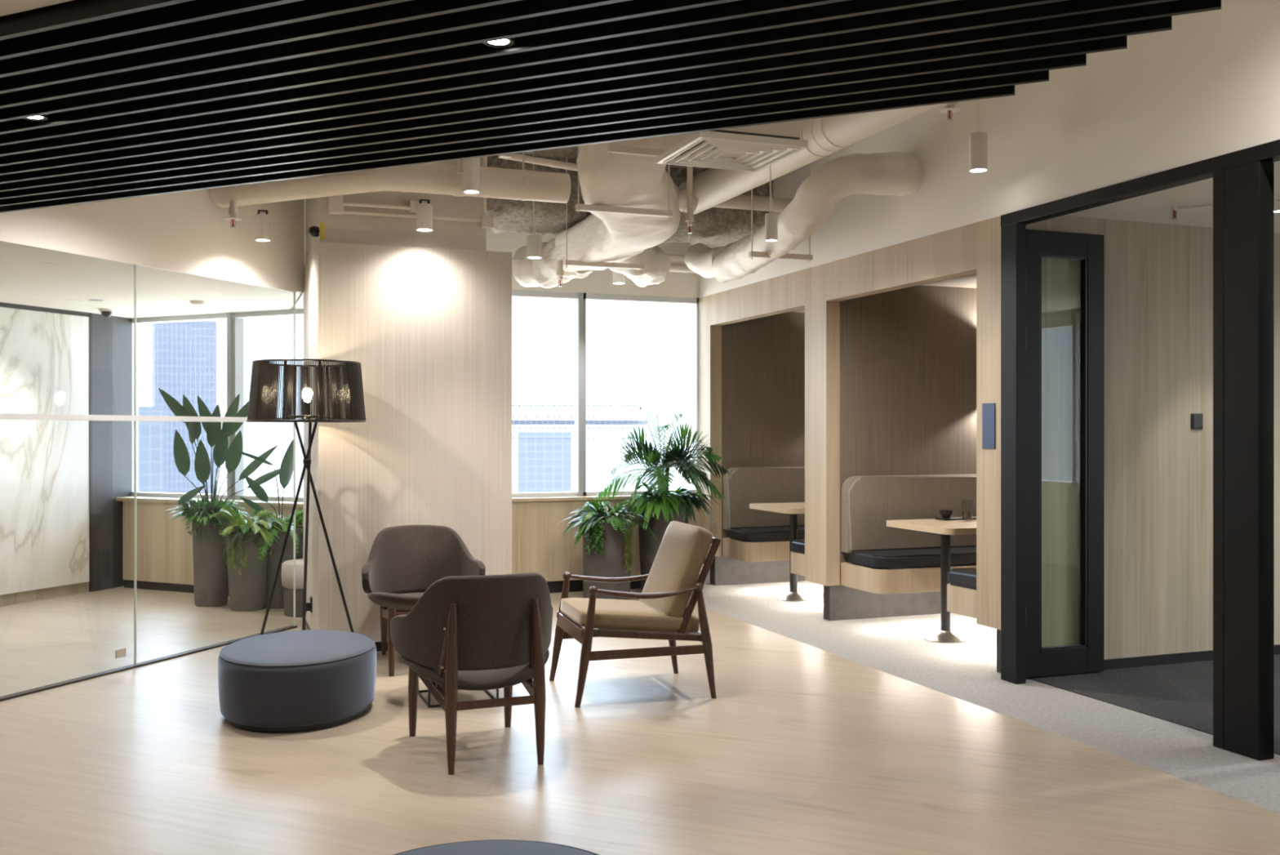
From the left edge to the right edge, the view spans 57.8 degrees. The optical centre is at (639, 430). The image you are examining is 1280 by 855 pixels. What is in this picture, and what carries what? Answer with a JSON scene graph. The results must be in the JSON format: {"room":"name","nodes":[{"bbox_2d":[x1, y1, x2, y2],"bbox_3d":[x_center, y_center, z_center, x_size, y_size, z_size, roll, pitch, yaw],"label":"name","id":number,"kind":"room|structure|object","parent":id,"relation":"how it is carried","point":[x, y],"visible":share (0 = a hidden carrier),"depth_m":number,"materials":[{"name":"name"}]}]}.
{"room":"common room","nodes":[
{"label":"common room","id":0,"kind":"room"},
{"bbox_2d":[0,0,74,16],"bbox_3d":[-1.316,-1.147,0.130,7.220,0.045,9.255,0,0,-20],"label":"ceiling","id":1,"kind":"structure","parent":0,"point":[6,6],"depth_m":3.06,"materials":[{"name":"white paint"}]},
{"bbox_2d":[0,306,88,594],"bbox_3d":[-5.914,0.138,6.467,0.120,2.245,6.993,0,0,21],"label":"wall","id":2,"kind":"structure","parent":0,"point":[44,356],"depth_m":9.27,"materials":[{"name":"white stone"}]},
{"bbox_2d":[0,581,88,606],"bbox_3d":[-5.910,1.305,6.463,0.090,0.090,6.988,0,0,21],"label":"baseboard","id":3,"kind":"structure","parent":2,"relation":"attached to","point":[83,587],"depth_m":9.29,"materials":[{"name":"brown wood"}]},
{"bbox_2d":[0,302,92,581],"bbox_3d":[-5.854,0.138,6.449,0.006,2.245,7.003,0,0,21],"label":"trim","id":4,"kind":"structure","parent":2,"relation":"attached to","point":[2,304],"depth_m":9.70,"materials":[{"name":"metal"}]},
{"bbox_2d":[88,313,132,591],"bbox_3d":[-4.958,0.182,10.162,0.994,2.335,0.574,0,0,23],"label":"pillar","id":5,"kind":"structure","parent":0,"point":[112,335],"depth_m":9.93,"materials":[{"name":"grey paint"}]},
{"bbox_2d":[0,238,297,701],"bbox_3d":[-3.781,0.195,4.323,0.050,2.310,7.825,0,0,21],"label":"glass wall","id":6,"kind":"structure","parent":0,"point":[121,652],"depth_m":6.63,"materials":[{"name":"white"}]},
{"bbox_2d":[0,243,302,318],"bbox_3d":[-5.796,-1.002,5.749,4.658,0.035,9.386,0,0,22],"label":"ceiling","id":7,"kind":"structure","parent":0,"point":[24,275],"depth_m":8.14,"materials":[{"name":"white paint"}]},
{"bbox_2d":[98,308,115,317],"bbox_3d":[-4.326,-0.952,9.414,0.120,0.066,0.120,0,0,-20],"label":"dome camera","id":8,"kind":"object","parent":7,"relation":"attached to","point":[107,313],"visible":1,"depth_m":9.38,"materials":[{"name":"white paint"}]},
{"bbox_2d":[0,188,304,293],"bbox_3d":[-3.851,-1.455,4.295,0.120,0.990,8.122,0,0,21],"label":"wall","id":9,"kind":"structure","parent":0,"point":[184,231],"depth_m":6.95,"materials":[{"name":"white paint"}]},
{"bbox_2d":[292,199,305,309],"bbox_3d":[-2.564,-1.468,8.828,0.100,0.965,1.460,0,0,-20],"label":"wall","id":10,"kind":"structure","parent":0,"point":[300,304],"depth_m":8.70,"materials":[{"name":"white paint"}]},
{"bbox_2d":[305,156,487,264],"bbox_3d":[-1.648,-1.542,7.706,1.018,0.815,1.200,0,0,-20],"label":"wall","id":11,"kind":"structure","parent":0,"point":[344,228],"depth_m":7.19,"materials":[{"name":"paint"}]},
{"bbox_2d":[308,226,319,237],"bbox_3d":[-1.978,-1.210,7.051,0.070,0.070,0.070,0,0,-20],"label":"sensor","id":12,"kind":"object","parent":11,"relation":"attached to","point":[313,231],"visible":0.99,"depth_m":7.03,"materials":[{"name":"black plastic"}]},
{"bbox_2d":[328,195,343,214],"bbox_3d":[-1.829,-1.380,6.981,0.085,0.150,0.049,0,0,-20],"label":"junction box","id":13,"kind":"object","parent":11,"relation":"attached to","point":[335,203],"visible":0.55,"depth_m":6.96,"materials":[{"name":"beige"}]},
{"bbox_2d":[343,200,410,209],"bbox_3d":[-1.585,-1.370,7.068,0.440,0.026,0.026,0,0,-20],"label":"conduit","id":14,"kind":"object","parent":11,"relation":"attached to","point":[345,203],"visible":0.87,"depth_m":7.05,"materials":[{"name":"beige"}]},
{"bbox_2d":[409,200,424,213],"bbox_3d":[-1.375,-1.380,7.149,0.085,0.070,0.049,0,0,-20],"label":"junction box","id":15,"kind":"object","parent":14,"relation":"attached to","point":[413,203],"visible":0.52,"depth_m":7.12,"materials":[{"name":"beige"}]},
{"bbox_2d":[343,209,481,222],"bbox_3d":[-1.396,-1.325,7.165,0.860,0.026,0.026,0,0,-20],"label":"conduit","id":16,"kind":"object","parent":11,"relation":"attached to","point":[345,211],"visible":1,"depth_m":7.13,"materials":[{"name":"beige"}]},
{"bbox_2d":[483,156,486,213],"bbox_3d":[-0.977,-1.660,7.298,0.024,0.580,0.024,0,0,-20],"label":"conduit","id":17,"kind":"object","parent":11,"relation":"attached to","point":[484,157],"visible":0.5,"depth_m":7.29,"materials":[{"name":"beige"}]},
{"bbox_2d":[480,215,493,228],"bbox_3d":[-0.964,-1.315,7.322,0.075,0.070,0.049,0,0,-20],"label":"junction box","id":18,"kind":"object","parent":11,"relation":"attached to","point":[487,222],"visible":1,"depth_m":7.30,"materials":[{"name":"beige"}]},
{"bbox_2d":[303,241,511,641],"bbox_3d":[-1.586,0.077,7.750,1.190,2.425,1.240,0,0,-20],"label":"wall column","id":19,"kind":"structure","parent":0,"point":[428,330],"depth_m":7.16,"materials":[{"name":"beige wood"}]},
{"bbox_2d":[305,618,395,651],"bbox_3d":[-1.586,1.320,7.750,1.166,0.060,1.216,0,0,-20],"label":"baseboard","id":20,"kind":"structure","parent":19,"relation":"attached to","point":[378,644],"depth_m":7.10,"materials":[{"name":"wood"}]},
{"bbox_2d":[486,230,710,583],"bbox_3d":[-0.031,-0.300,10.195,5.000,3.300,0.350,0,0,-20],"label":"wall","id":21,"kind":"structure","parent":0,"point":[677,284],"depth_m":10.07,"materials":[{"name":"white paint"}]},
{"bbox_2d":[124,579,229,595],"bbox_3d":[-3.429,1.315,9.569,2.192,0.070,0.085,0,0,25],"label":"baseboard","id":22,"kind":"structure","parent":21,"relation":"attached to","point":[127,583],"depth_m":9.81,"materials":[{"name":"wood"}]},
{"bbox_2d":[511,289,698,497],"bbox_3d":[-0.892,-0.307,9.754,2.980,1.725,0.120,0,0,-20],"label":"window","id":23,"kind":"structure","parent":21,"relation":"in","point":[580,298],"depth_m":9.87,"materials":[{"name":"silver metal"}]},
{"bbox_2d":[511,494,704,581],"bbox_3d":[-0.940,0.902,9.697,3.110,0.695,0.275,0,0,-20],"label":"window panel","id":24,"kind":"object","parent":21,"relation":"attached to","point":[540,545],"visible":0.13,"depth_m":9.64,"materials":[{"name":"brown wood"}]},
{"bbox_2d":[546,573,699,592],"bbox_3d":[-0.915,1.300,9.629,3.110,0.100,0.080,0,0,-20],"label":"baseboard","id":25,"kind":"structure","parent":21,"relation":"attached to","point":[575,585],"depth_m":9.71,"materials":[{"name":"wood"}]},
{"bbox_2d":[710,555,804,585],"bbox_3d":[1.332,1.218,10.431,1.480,0.265,0.110,0,0,-20],"label":"baseboard","id":26,"kind":"structure","parent":21,"relation":"attached to","point":[723,570],"depth_m":10.23,"materials":[{"name":"stone"}]},
{"bbox_2d":[0,0,1221,213],"bbox_3d":[-0.571,-1.147,3.620,6.578,0.135,1.853,0,0,25],"label":"ceiling","id":27,"kind":"structure","parent":0,"point":[139,98],"depth_m":3.53,"materials":[{"name":"black paint"}]},
{"bbox_2d":[23,114,47,120],"bbox_3d":[-2.113,-1.125,4.040,0.090,0.070,0.090,0,0,-20],"label":"recessed light","id":28,"kind":"object","parent":27,"relation":"in","point":[42,117],"visible":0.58,"depth_m":4.06,"materials":[{"name":"black paint"}]},
{"bbox_2d":[482,37,514,48],"bbox_3d":[-0.398,-1.125,3.259,0.090,0.070,0.090,0,0,-20],"label":"recessed light","id":29,"kind":"object","parent":27,"relation":"in","point":[508,42],"visible":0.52,"depth_m":3.27,"materials":[{"name":"black paint"}]},
{"bbox_2d":[516,146,709,169],"bbox_3d":[-2.748,-2.025,9.325,15.300,0.150,5.600,0,0,-20],"label":"ceiling","id":30,"kind":"structure","parent":0,"point":[571,153],"depth_m":8.18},
{"bbox_2d":[254,203,270,241],"bbox_3d":[-2.362,-1.570,7.261,0.092,0.760,0.092,0,0,-20],"label":"pendant spotlight","id":31,"kind":"object","parent":30,"relation":"hanging from","point":[262,221],"visible":0.95,"depth_m":7.23,"materials":[{"name":"white paint"}]},
{"bbox_2d":[209,152,570,207],"bbox_3d":[-1.532,-1.661,6.894,2.222,0.571,0.601,0,0,4],"label":"duct","id":32,"kind":"object","parent":30,"relation":"hanging from","point":[523,184],"visible":0.64,"depth_m":6.81,"materials":[{"name":"beige"}]},
{"bbox_2d":[224,199,241,227],"bbox_3d":[-2.470,-1.317,7.040,0.100,0.166,0.100,0,0,-20],"label":"sprinkler","id":33,"kind":"object","parent":32,"relation":"attached to","point":[233,209],"visible":1,"depth_m":7.02,"materials":[{"name":"beige"}]},
{"bbox_2d":[416,193,432,231],"bbox_3d":[-1.297,-1.578,6.983,0.100,0.744,0.100,0,0,-20],"label":"pendant spotlight","id":34,"kind":"object","parent":30,"relation":"hanging from","point":[424,211],"visible":0.94,"depth_m":6.94,"materials":[{"name":"white paint"}]},
{"bbox_2d":[526,151,542,258],"bbox_3d":[-0.727,-1.570,7.988,0.104,0.760,0.104,0,0,-20],"label":"pendant spotlight","id":35,"kind":"object","parent":30,"relation":"hanging from","point":[534,242],"visible":0.98,"depth_m":7.95,"materials":[{"name":"white paint"}]},
{"bbox_2d":[498,153,577,171],"bbox_3d":[-0.589,-1.675,7.244,0.594,0.094,0.044,0,0,-20],"label":"conduit","id":36,"kind":"object","parent":30,"relation":"hanging from","point":[514,157],"visible":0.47,"depth_m":7.22,"materials":[{"name":"beige"}]},
{"bbox_2d":[555,136,680,271],"bbox_3d":[-0.102,-1.569,7.560,0.760,0.809,2.492,0,0,-8],"label":"duct","id":37,"kind":"object","parent":30,"relation":"hanging from","point":[632,200],"visible":0.66,"depth_m":6.96,"materials":[{"name":"beige fabric"}]},
{"bbox_2d":[511,238,595,288],"bbox_3d":[-0.658,-1.306,8.921,0.719,0.400,0.415,0,0,36],"label":"flexible duct","id":38,"kind":"object","parent":37,"relation":"attached to","point":[535,273],"visible":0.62,"depth_m":8.88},
{"bbox_2d":[556,260,564,286],"bbox_3d":[-0.587,-1.155,8.524,0.054,0.191,0.053,0,0,-20],"label":"sprinkler","id":39,"kind":"object","parent":37,"relation":"attached to","point":[560,272],"visible":1,"depth_m":8.51,"materials":[{"name":"beige"}]},
{"bbox_2d":[608,245,671,287],"bbox_3d":[-0.012,-1.335,8.993,0.412,0.356,1.141,0,0,17],"label":"flexible duct","id":40,"kind":"object","parent":37,"relation":"attached to","point":[657,264],"visible":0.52,"depth_m":8.85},
{"bbox_2d":[612,271,625,284],"bbox_3d":[-0.172,-1.573,9.423,0.100,0.755,0.100,0,0,-20],"label":"pendant spotlight","id":41,"kind":"object","parent":30,"relation":"hanging from","point":[617,277],"visible":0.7,"depth_m":9.38,"materials":[{"name":"white paint"}]},
{"bbox_2d":[486,154,773,245],"bbox_3d":[-0.552,-1.726,8.763,3.030,0.448,0.906,0,0,-20],"label":"ceiling beam","id":42,"kind":"structure","parent":30,"relation":"attached to","point":[713,225],"depth_m":8.62,"materials":[{"name":"concrete"}]},
{"bbox_2d":[685,165,693,233],"bbox_3d":[0.326,-1.615,7.582,0.054,0.651,0.053,0,0,-20],"label":"sprinkler","id":43,"kind":"object","parent":30,"relation":"attached to","point":[689,216],"visible":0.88,"depth_m":7.57,"materials":[{"name":"beige"}]},
{"bbox_2d":[0,585,1279,854],"bbox_3d":[-3.064,1.410,3.293,10.530,0.120,16.700,0,0,-20],"label":"floor","id":44,"kind":"structure","parent":0,"point":[801,748],"depth_m":4.68,"materials":[{"name":"brown wood"}]},
{"bbox_2d":[158,387,279,606],"bbox_3d":[-3.275,0.510,9.063,0.617,1.680,0.883,0,0,38],"label":"potted plant","id":45,"kind":"object","parent":44,"relation":"on","point":[211,576],"visible":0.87,"depth_m":8.95,"materials":[{"name":"green plant"}]},
{"bbox_2d":[212,506,288,611],"bbox_3d":[-2.957,0.958,8.802,0.637,0.783,0.575,0,0,39],"label":"potted plant","id":46,"kind":"object","parent":44,"relation":"on","point":[247,577],"visible":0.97,"depth_m":8.67,"materials":[{"name":"green plant"}]},
{"bbox_2d":[231,439,303,608],"bbox_3d":[-2.759,0.702,8.876,0.595,1.296,0.744,0,0,-44],"label":"potted plant","id":47,"kind":"object","parent":44,"relation":"on","point":[286,471],"visible":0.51,"depth_m":8.82,"materials":[{"name":"green plant"}]},
{"bbox_2d":[280,558,303,617],"bbox_3d":[-2.455,1.153,8.559,0.370,0.395,0.370,0,0,-20],"label":"pouf","id":48,"kind":"object","parent":44,"relation":"on","point":[286,575],"visible":0.33,"depth_m":8.40,"materials":[{"name":"grey fabric"}]},
{"bbox_2d":[280,558,303,589],"bbox_3d":[-2.455,1.052,8.559,0.370,0.195,0.370,0,0,-20],"label":"cushion","id":49,"kind":"object","parent":48,"relation":"on","point":[286,575],"depth_m":8.40,"materials":[{"name":"grey fabric"}]},
{"bbox_2d":[217,629,376,733],"bbox_3d":[-1.647,1.188,5.606,0.728,0.325,0.950,0,0,-8],"label":"ottoman","id":50,"kind":"object","parent":44,"relation":"on","point":[293,681],"visible":1,"depth_m":5.25,"materials":[{"name":"fabric"}]},
{"bbox_2d":[246,358,366,635],"bbox_3d":[-1.983,0.482,6.843,0.652,1.741,1.192,0,0,-20],"label":"floor lamp","id":51,"kind":"object","parent":44,"relation":"on","point":[264,402],"visible":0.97,"depth_m":6.40,"materials":[{"name":"black metal"}]},
{"bbox_2d":[361,524,485,675],"bbox_3d":[-1.270,0.962,6.766,0.709,0.778,0.680,0,0,-19],"label":"shell chair","id":52,"kind":"object","parent":44,"relation":"on","point":[403,558],"visible":0.82,"depth_m":6.93,"materials":[{"name":"brown fabric"}]},
{"bbox_2d":[417,682,498,706],"bbox_3d":[-0.929,1.192,5.882,0.604,0.315,0.604,0,0,-20],"label":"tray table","id":53,"kind":"object","parent":44,"relation":"on","point":[428,703],"visible":0.02,"depth_m":5.78,"materials":[{"name":"wood"}]},
{"bbox_2d":[390,572,553,774],"bbox_3d":[-0.684,0.962,4.913,0.709,0.778,0.680,0,0,-22],"label":"shell chair","id":54,"kind":"object","parent":44,"relation":"on","point":[484,632],"visible":1,"depth_m":4.69,"materials":[{"name":"brown fabric"}]},
{"bbox_2d":[392,839,599,854],"bbox_3d":[-0.340,1.167,2.497,0.720,0.365,0.720,0,0,-20],"label":"ottoman","id":55,"kind":"object","parent":44,"relation":"on","point":[486,846],"visible":1,"depth_m":2.75,"materials":[{"name":"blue fabric"}]},
{"bbox_2d":[560,500,657,599],"bbox_3d":[-0.277,0.954,9.324,0.740,0.792,0.692,0,0,42],"label":"potted plant","id":56,"kind":"object","parent":44,"relation":"on","point":[606,532],"visible":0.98,"depth_m":9.17,"materials":[{"name":"green plant"}]},
{"bbox_2d":[549,520,720,707],"bbox_3d":[-0.033,0.923,6.071,0.773,0.859,0.679,0,0,-16],"label":"lounge chair","id":57,"kind":"object","parent":44,"relation":"on","point":[661,611],"visible":1,"depth_m":5.87,"materials":[{"name":"brown wood"}]},
{"bbox_2d":[560,597,699,632],"bbox_3d":[-0.063,0.961,6.062,0.625,0.114,0.540,5,-1,-16],"label":"seat cushion","id":58,"kind":"object","parent":57,"relation":"on","point":[642,615],"depth_m":5.85,"materials":[{"name":"beige fabric"}]},
{"bbox_2d":[639,520,713,617],"bbox_3d":[0.184,0.734,6.132,0.128,0.500,0.530,23,-6,-15],"label":"cushion","id":59,"kind":"object","parent":57,"relation":"on","point":[679,559],"depth_m":5.92,"materials":[{"name":"beige fabric"}]},
{"bbox_2d":[595,387,728,591],"bbox_3d":[0.187,0.496,9.510,1.035,1.708,0.775,0,0,-26],"label":"potted plant","id":60,"kind":"object","parent":44,"relation":"on","point":[661,506],"visible":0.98,"depth_m":9.43,"materials":[{"name":"green plant"}]},
{"bbox_2d":[688,580,1279,813],"bbox_3d":[3.489,1.410,4.165,2.370,0.120,13.800,0,0,-20],"label":"floor","id":61,"kind":"structure","parent":0,"point":[896,646],"depth_m":6.15,"materials":[{"name":"grey carpet"}]},
{"bbox_2d":[749,502,810,601],"bbox_3d":[1.569,0.975,9.426,1.180,0.750,0.720,0,0,-20],"label":"table","id":62,"kind":"object","parent":61,"relation":"on","point":[793,508],"visible":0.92,"depth_m":9.27,"materials":[{"name":"brown wood"}]},
{"bbox_2d":[886,518,976,643],"bbox_3d":[2.316,0.975,7.633,1.180,0.750,0.720,0,0,-20],"label":"table","id":63,"kind":"object","parent":61,"relation":"on","point":[944,528],"visible":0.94,"depth_m":7.48,"materials":[{"name":"brown wood"}]},
{"bbox_2d":[934,515,976,519],"bbox_3d":[2.174,0.593,7.858,0.340,0.012,0.110,0,0,-20],"label":"serving tray","id":64,"kind":"object","parent":63,"relation":"on","point":[973,517],"visible":0.52,"depth_m":7.79,"materials":[{"name":"black plastic"}]},
{"bbox_2d":[938,509,952,517],"bbox_3d":[2.062,0.561,7.817,0.090,0.050,0.090,0,0,-20],"label":"bowl","id":65,"kind":"object","parent":64,"relation":"on","point":[944,513],"visible":1,"depth_m":7.79,"materials":[{"name":"ceramic"}]},
{"bbox_2d":[961,498,973,519],"bbox_3d":[2.183,0.529,7.734,0.072,0.140,0.072,0,0,-20],"label":"drinking glass","id":66,"kind":"object","parent":63,"relation":"on","point":[966,514],"visible":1,"depth_m":7.71,"materials":[{"name":"brown"}]},
{"bbox_2d":[699,0,1279,629],"bbox_3d":[2.912,-0.432,3.952,0.140,3.035,13.800,0,0,-20],"label":"wall","id":67,"kind":"structure","parent":0,"point":[1206,86],"depth_m":6.43,"materials":[{"name":"white paint"}]},
{"bbox_2d":[666,253,696,273],"bbox_3d":[0.270,-1.430,9.906,0.715,0.150,0.070,0,0,-20],"label":"duct","id":68,"kind":"object","parent":67,"relation":"attached to","point":[673,258],"visible":0.22,"depth_m":9.90,"materials":[{"name":"beige"}]},
{"bbox_2d":[673,182,793,213],"bbox_3d":[0.608,-1.642,8.325,1.145,0.210,0.209,0,0,-20],"label":"pipe","id":69,"kind":"object","parent":67,"relation":"attached to","point":[741,201],"visible":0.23,"depth_m":8.34,"materials":[{"name":"beige"}]},
{"bbox_2d":[684,151,922,283],"bbox_3d":[0.959,-1.531,8.059,0.714,0.839,2.499,0,0,-20],"label":"duct","id":70,"kind":"object","parent":67,"relation":"attached to","point":[892,173],"visible":0.98,"depth_m":7.08,"materials":[{"name":"beige metal"}]},
{"bbox_2d":[721,273,976,584],"bbox_3d":[2.077,0.050,8.611,1.582,2.600,4.070,0,0,-20],"label":"lining","id":71,"kind":"object","parent":67,"relation":"in","point":[908,355],"visible":0.21,"depth_m":8.46,"materials":[{"name":"brown wood"}]},
{"bbox_2d":[722,466,804,561],"bbox_3d":[1.478,0.704,10.056,1.445,0.768,0.496,0,0,-20],"label":"bench","id":72,"kind":"object","parent":71,"relation":"attached to","point":[755,535],"visible":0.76,"depth_m":9.99,"materials":[{"name":"fabric"}]},
{"bbox_2d":[727,525,804,542],"bbox_3d":[1.496,0.880,10.014,1.440,0.090,0.395,0,0,-20],"label":"seat cushion","id":73,"kind":"object","parent":72,"relation":"on","point":[736,533],"depth_m":9.71,"materials":[{"name":"black leather"}]},
{"bbox_2d":[791,538,804,576],"bbox_3d":[1.894,0.704,8.930,1.445,0.768,0.496,0,0,-20],"label":"bench","id":74,"kind":"object","parent":71,"relation":"attached to","point":[797,545],"visible":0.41,"depth_m":8.76,"materials":[{"name":"brown wood"}]},
{"bbox_2d":[791,538,804,554],"bbox_3d":[1.880,0.880,8.973,1.440,0.090,0.395,0,0,-20],"label":"seat cushion","id":75,"kind":"object","parent":74,"relation":"on","point":[797,545],"depth_m":8.77,"materials":[{"name":"black leather"}]},
{"bbox_2d":[840,474,976,593],"bbox_3d":[2.174,0.704,8.169,1.445,0.768,0.496,0,0,-20],"label":"bench","id":76,"kind":"object","parent":71,"relation":"attached to","point":[882,558],"visible":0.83,"depth_m":8.11,"materials":[{"name":"brown wood"}]},
{"bbox_2d":[848,546,976,569],"bbox_3d":[2.192,0.880,8.127,1.440,0.090,0.395,0,0,-20],"label":"seat cushion","id":77,"kind":"object","parent":76,"relation":"on","point":[862,557],"depth_m":7.90,"materials":[{"name":"black leather"}]},
{"bbox_2d":[946,567,976,617],"bbox_3d":[2.590,0.704,7.041,1.445,0.768,0.496,0,0,-20],"label":"bench","id":78,"kind":"object","parent":71,"relation":"attached to","point":[962,588],"visible":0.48,"depth_m":6.85,"materials":[{"name":"brown wood"}]},
{"bbox_2d":[947,567,976,589],"bbox_3d":[2.577,0.880,7.085,1.440,0.090,0.395,0,0,-20],"label":"seat cushion","id":79,"kind":"object","parent":78,"relation":"on","point":[960,578],"depth_m":6.87,"materials":[{"name":"black leather"}]},
{"bbox_2d":[823,584,951,620],"bbox_3d":[2.027,1.218,8.545,1.480,0.265,0.090,0,0,-20],"label":"bench base","id":80,"kind":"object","parent":67,"relation":"attached to","point":[840,602],"depth_m":8.37,"materials":[{"name":"stone"}]},
{"bbox_2d":[982,402,995,448],"bbox_3d":[1.927,-0.027,6.410,0.006,0.250,0.110,0,0,-20],"label":"sign plate","id":81,"kind":"object","parent":67,"relation":"attached to","point":[988,409],"visible":1,"depth_m":6.40,"materials":[{"name":"blue"}]},
{"bbox_2d":[1026,215,1279,658],"bbox_3d":[3.912,0.048,7.070,3.965,2.485,0.083,0,0,-20],"label":"wall","id":82,"kind":"structure","parent":0,"point":[1158,277],"depth_m":6.64,"materials":[{"name":"brown wood"}]},
{"bbox_2d":[996,628,1000,672],"bbox_3d":[2.702,1.218,6.718,1.480,0.265,0.065,0,0,-20],"label":"baseboard","id":83,"kind":"structure","parent":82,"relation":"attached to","point":[998,631],"depth_m":6.47,"materials":[{"name":"metal"}]},
{"bbox_2d":[1104,644,1279,669],"bbox_3d":[3.882,1.320,7.006,3.865,0.060,0.015,0,0,-20],"label":"baseboard","id":84,"kind":"structure","parent":82,"relation":"attached to","point":[1200,655],"depth_m":6.67,"materials":[{"name":"black metal"}]},
{"bbox_2d":[1191,413,1203,429],"bbox_3d":[3.256,-0.055,6.776,0.084,0.092,0.012,0,0,-20],"label":"light switch","id":85,"kind":"object","parent":82,"relation":"attached to","point":[1197,419],"visible":1,"depth_m":6.77,"materials":[{"name":"black plastic"}]},
{"bbox_2d":[1026,653,1279,755],"bbox_3d":[5.564,1.348,2.644,3.930,0.004,9.510,0,0,-20],"label":"floor","id":86,"kind":"structure","parent":0,"point":[1179,693],"depth_m":6.05,"materials":[{"name":"carpet"}]},
{"bbox_2d":[1064,160,1279,232],"bbox_3d":[5.489,-1.212,2.702,3.830,0.035,9.370,0,0,-20],"label":"ceiling","id":87,"kind":"structure","parent":0,"point":[1153,207],"depth_m":6.22,"materials":[{"name":"white paint"}]},
{"bbox_2d":[1174,200,1279,211],"bbox_3d":[3.361,-1.180,5.941,1.132,0.018,0.018,0,0,26],"label":"ceiling pipe","id":88,"kind":"object","parent":87,"relation":"attached to","point":[1206,206],"visible":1,"depth_m":6.14,"materials":[{"name":"metal"}]},
{"bbox_3d":[0.143,-2.025,1.492,15.300,0.150,11.100,0,0,-20],"label":"ceiling","id":89,"kind":"structure","parent":0,"visible":0},
{"bbox_2d":[463,157,479,193],"bbox_3d":[-0.968,-1.660,6.667,0.094,0.580,0.094,0,0,-20],"label":"pendant spotlight","id":90,"kind":"object","parent":89,"relation":"hanging from","point":[471,166],"visible":0.64,"depth_m":6.63,"materials":[{"name":"white paint"}]},
{"bbox_2d":[656,120,808,172],"bbox_3d":[0.472,-1.695,6.101,0.600,0.510,0.600,0,0,-20],"label":"ceiling vent","id":91,"kind":"object","parent":89,"relation":"in","point":[757,148],"visible":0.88,"depth_m":5.96,"materials":[{"name":"metal"}]},
{"bbox_2d":[764,164,777,241],"bbox_3d":[0.781,-1.540,6.897,0.074,0.820,0.074,0,0,-20],"label":"pendant spotlight","id":92,"kind":"object","parent":89,"relation":"hanging from","point":[771,219],"visible":0.98,"depth_m":6.87,"materials":[{"name":"white paint"}]},
{"bbox_2d":[678,103,942,214],"bbox_3d":[1.495,-1.765,5.481,0.258,0.368,6.450,0,0,-20],"label":"duct","id":93,"kind":"object","parent":89,"relation":"hanging from","point":[825,136],"visible":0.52,"depth_m":6.65,"materials":[{"name":"beige"}]},
{"bbox_2d":[939,102,959,120],"bbox_3d":[1.575,-1.760,5.900,0.100,0.361,0.100,0,0,-20],"label":"sprinkler","id":94,"kind":"object","parent":89,"relation":"attached to","point":[949,108],"visible":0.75,"depth_m":5.89,"materials":[{"name":"beige"}]},
{"bbox_2d":[968,99,987,173],"bbox_3d":[1.783,-1.660,6.115,0.094,0.580,0.094,0,0,-20],"label":"pendant spotlight","id":95,"kind":"object","parent":89,"relation":"hanging from","point":[978,141],"visible":0.98,"depth_m":6.08,"materials":[{"name":"white paint"}]},
{"bbox_3d":[-3.897,-0.300,10.127,2.900,3.300,2.900,0,0,-20],"label":"wall","id":96,"kind":"structure","parent":0,"visible":0},
{"bbox_2d":[115,496,303,584],"bbox_3d":[-3.436,0.927,9.658,2.334,0.705,0.297,0,0,25],"label":"angled panel","id":97,"kind":"object","parent":96,"relation":"attached to","point":[164,547],"visible":0.36,"depth_m":9.79,"materials":[{"name":"brown wood"}]},
{"bbox_2d":[131,308,303,501],"bbox_3d":[-3.389,-0.210,9.743,2.503,1.570,0.120,0,0,25],"label":"window","id":98,"kind":"structure","parent":96,"relation":"in","point":[235,321],"depth_m":9.74,"materials":[{"name":"silver metal"}]},
{"label":"outside","id":99,"kind":"structure","parent":0,"visible":0},
{"bbox_2d":[151,320,216,493],"bbox_3d":[-157.273,11.850,400.266,19.500,99.000,14.078,0,0,-27],"label":"tower block","id":100,"kind":"object","parent":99,"point":[184,353],"visible":0.32,"depth_m":394.07,"materials":[{"name":"glass"}]},
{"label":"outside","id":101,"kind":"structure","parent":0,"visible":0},
{"bbox_2d":[137,406,164,492],"bbox_3d":[-119.317,27.850,275.722,11.000,67.000,9.044,0,0,-26],"label":"tower block","id":102,"kind":"object","parent":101,"point":[150,433],"visible":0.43,"depth_m":272.90,"materials":[{"name":"glass"}]},
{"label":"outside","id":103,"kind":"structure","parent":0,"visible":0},
{"bbox_2d":[517,431,571,492],"bbox_3d":[-9.850,30.750,119.999,5.400,61.200,6.022,0,0,-4],"label":"tower block","id":104,"kind":"object","parent":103,"point":[544,458],"visible":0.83,"depth_m":117.03,"materials":[{"name":"glass"}]},
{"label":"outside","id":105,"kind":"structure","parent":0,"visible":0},
{"bbox_2d":[511,400,647,450],"bbox_3d":[-9.075,-0.650,150.561,20.000,6.400,0.700,0,0,-2],"label":"scaffold","id":106,"kind":"object","parent":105,"point":[519,422],"visible":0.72,"depth_m":150.38,"materials":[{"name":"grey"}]},
{"bbox_3d":[4.123,0.090,0.669,0.140,2.520,6.800,0,0,-20],"label":"wall","id":107,"kind":"structure","parent":0,"visible":0},
{"bbox_2d":[1026,229,1104,677],"bbox_3d":[2.304,0.124,6.369,0.598,2.428,0.069,0,0,-20],"label":"door","id":108,"kind":"structure","parent":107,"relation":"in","point":[1088,655],"depth_m":6.41,"materials":[{"name":"black paint"}]},
{"bbox_2d":[1000,139,1279,759],"bbox_3d":[2.465,0.090,5.085,0.114,2.519,2.635,0,0,-20],"label":"door frame","id":109,"kind":"structure","parent":107,"relation":"attached to","point":[1243,180],"depth_m":4.88,"materials":[{"name":"black paint"}]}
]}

